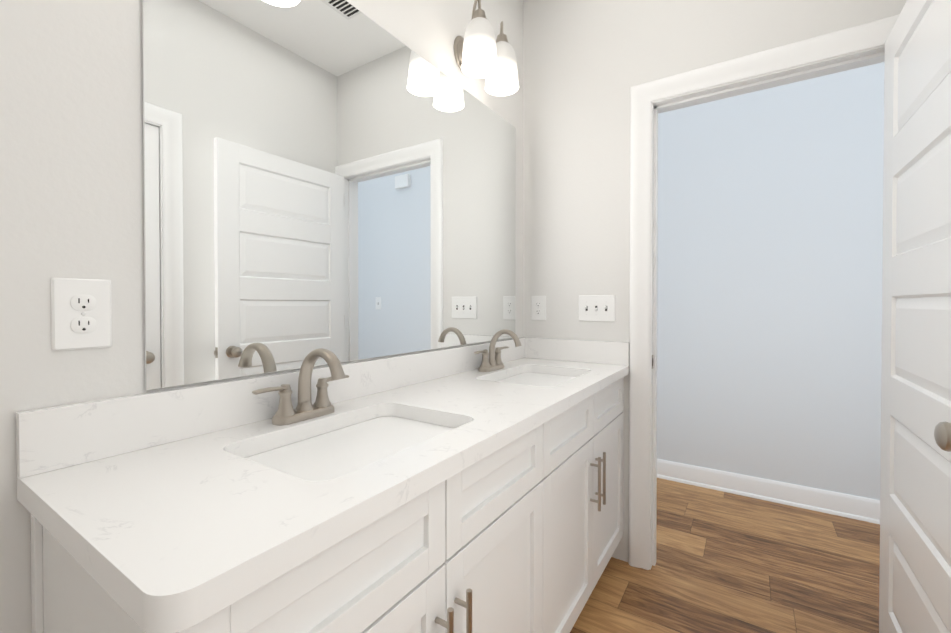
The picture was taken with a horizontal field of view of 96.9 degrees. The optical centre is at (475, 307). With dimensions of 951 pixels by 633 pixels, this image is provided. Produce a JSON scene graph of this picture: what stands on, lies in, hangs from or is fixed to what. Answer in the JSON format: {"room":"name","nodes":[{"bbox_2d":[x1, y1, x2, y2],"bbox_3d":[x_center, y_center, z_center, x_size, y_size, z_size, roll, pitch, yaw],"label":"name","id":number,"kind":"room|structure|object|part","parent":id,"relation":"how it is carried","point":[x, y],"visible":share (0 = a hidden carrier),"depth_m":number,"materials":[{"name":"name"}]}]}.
{"room":"bathroom","nodes":[
{"label":"bathroom","id":0,"kind":"room"},
{"bbox_2d":[0,0,522,632],"bbox_3d":[-0.606,-0.223,0.969,0.100,2.770,3.201,0,1,33],"label":"wall","id":1,"kind":"structure","parent":0,"point":[70,142],"depth_m":0.74,"materials":[{"name":"white paint"}]},
{"bbox_2d":[51,278,111,350],"bbox_3d":[-0.691,0.010,0.742,0.008,0.124,0.080,0,1,33],"label":"outlet","id":2,"kind":"object","parent":1,"relation":"attached to","point":[81,313],"visible":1,"depth_m":0.74,"materials":[{"name":"white plastic"}]},
{"bbox_2d":[16,342,487,476],"bbox_3d":[-0.237,0.211,1.427,0.020,0.103,1.804,0,1,33],"label":"backsplash","id":3,"kind":"structure","parent":1,"relation":"attached to","point":[55,437],"depth_m":0.83,"materials":[{"name":"white stone"}]},
{"bbox_2d":[142,0,515,390],"bbox_3d":[-0.222,-0.368,1.458,0.006,1.044,1.538,0,1,33],"label":"mirror","id":4,"kind":"object","parent":1,"relation":"attached to","point":[337,178],"visible":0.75,"depth_m":1.11,"materials":[{"name":"clear glass"}]},
{"bbox_2d":[454,0,518,95],"bbox_3d":[0.031,-1.026,1.655,0.208,0.270,0.305,0,1,33],"label":"sconce","id":5,"kind":"object","parent":1,"relation":"attached to","point":[480,51],"visible":1,"depth_m":1.63,"materials":[{"name":"white glass"}]},
{"bbox_3d":[0.015,-0.977,1.566,0.137,0.173,0.137,0,1,33],"label":"lamp shade","id":6,"kind":"part","parent":5,"relation":"part of","materials":[{"name":"white glass"}]},
{"bbox_3d":[0.014,-1.055,1.666,0.168,0.213,0.223,0,1,33],"label":"frame","id":7,"kind":"part","parent":5,"relation":"part of","materials":[{"name":"silver metal"}]},
{"bbox_3d":[0.107,-0.978,1.707,0.137,0.173,0.137,0,1,33],"label":"lamp shade","id":8,"kind":"part","parent":5,"relation":"part of","materials":[{"name":"white glass"}]},
{"bbox_2d":[523,0,906,561],"bbox_3d":[0.873,-0.232,1.847,1.419,2.770,0.115,0,1,33],"label":"wall","id":9,"kind":"structure","parent":0,"point":[585,65],"depth_m":1.97,"materials":[{"name":"white paint"}]},
{"bbox_2d":[531,296,545,319],"bbox_3d":[0.319,0.000,2.137,0.079,0.124,0.008,0,1,33],"label":"outlet","id":10,"kind":"object","parent":9,"relation":"attached to","point":[538,307],"visible":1,"depth_m":2.13,"materials":[{"name":"white plastic"}]},
{"bbox_2d":[524,337,628,364],"bbox_3d":[0.474,0.205,2.029,0.512,0.103,0.020,0,1,33],"label":"backsplash","id":11,"kind":"structure","parent":9,"relation":"attached to","point":[606,352],"depth_m":2.01,"materials":[{"name":"white stone"}]},
{"bbox_2d":[579,295,614,321],"bbox_3d":[0.563,0.002,1.971,0.171,0.124,0.020,0,1,33],"label":"light switch","id":12,"kind":"object","parent":9,"relation":"attached to","point":[597,308],"visible":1,"depth_m":1.97,"materials":[{"name":"white plastic"}]},
{"bbox_2d":[629,14,899,569],"bbox_3d":[1.129,0.087,1.687,0.955,2.136,0.162,0,1,33],"label":"door frame","id":13,"kind":"structure","parent":9,"relation":"attached to","point":[850,40],"depth_m":1.85,"materials":[{"name":"white paint"}]},
{"bbox_2d":[879,0,950,632],"bbox_3d":[1.157,0.134,1.065,0.166,2.030,0.837,0,1,33],"label":"open door","id":14,"kind":"structure","parent":9,"relation":"in","point":[915,546],"depth_m":1.13,"materials":[{"name":"white paint"}]},
{"bbox_2d":[570,478,879,632],"bbox_3d":[0.820,1.205,0.699,6.000,0.080,4.280,0,1,33],"label":"floor","id":15,"kind":"structure","parent":0,"point":[726,562],"depth_m":1.82,"materials":[{"name":"brown wood"}]},
{"bbox_2d":[31,369,628,632],"bbox_3d":[-0.012,0.731,1.295,0.546,0.856,1.789,0,1,33],"label":"bathroom vanity","id":16,"kind":"object","parent":15,"relation":"on","point":[476,488],"depth_m":0.84,"materials":[{"name":"white paint"}]},
{"bbox_2d":[17,357,628,632],"bbox_3d":[-0.022,0.283,1.288,0.533,0.038,1.804,0,1,33],"label":"countertop","id":17,"kind":"structure","parent":16,"relation":"on","point":[162,533],"depth_m":0.62,"materials":[{"name":"white stone"}]},
{"bbox_2d":[248,348,351,424],"bbox_3d":[-0.371,0.181,0.998,0.164,0.171,0.255,0,1,33],"label":"faucet","id":18,"kind":"object","parent":17,"relation":"on","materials":[{"name":"silver metal"}]},
{"bbox_2d":[240,409,459,480],"bbox_3d":[-0.246,0.383,0.919,0.365,0.179,0.505,0,1,33],"label":"sink","id":19,"kind":"object","parent":17,"relation":"in","point":[317,454],"depth_m":0.94,"materials":[{"name":"white ceramic"}]},
{"bbox_2d":[472,329,523,372],"bbox_3d":[0.114,0.174,1.744,0.164,0.171,0.255,0,1,33],"label":"faucet","id":20,"kind":"object","parent":17,"relation":"on","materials":[{"name":"silver metal"}]},
{"bbox_2d":[488,369,579,384],"bbox_3d":[0.240,0.375,1.665,0.365,0.179,0.504,0,1,33],"label":"sink","id":21,"kind":"object","parent":17,"relation":"in","point":[525,376],"depth_m":1.80,"materials":[{"name":"white ceramic"}]},
{"bbox_2d":[657,62,884,499],"bbox_3d":[1.961,-0.238,2.436,6.000,2.770,0.100,0,1,33],"label":"wall","id":22,"kind":"structure","parent":0,"point":[769,291],"depth_m":2.49,"materials":[{"name":"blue paint"}]},
{"bbox_2d":[657,459,879,523],"bbox_3d":[1.926,1.088,2.396,5.800,0.120,0.026,0,1,33],"label":"baseboard","id":23,"kind":"structure","parent":22,"relation":"attached to","point":[840,504],"depth_m":2.47,"materials":[{"name":"white paint"}]}
]}

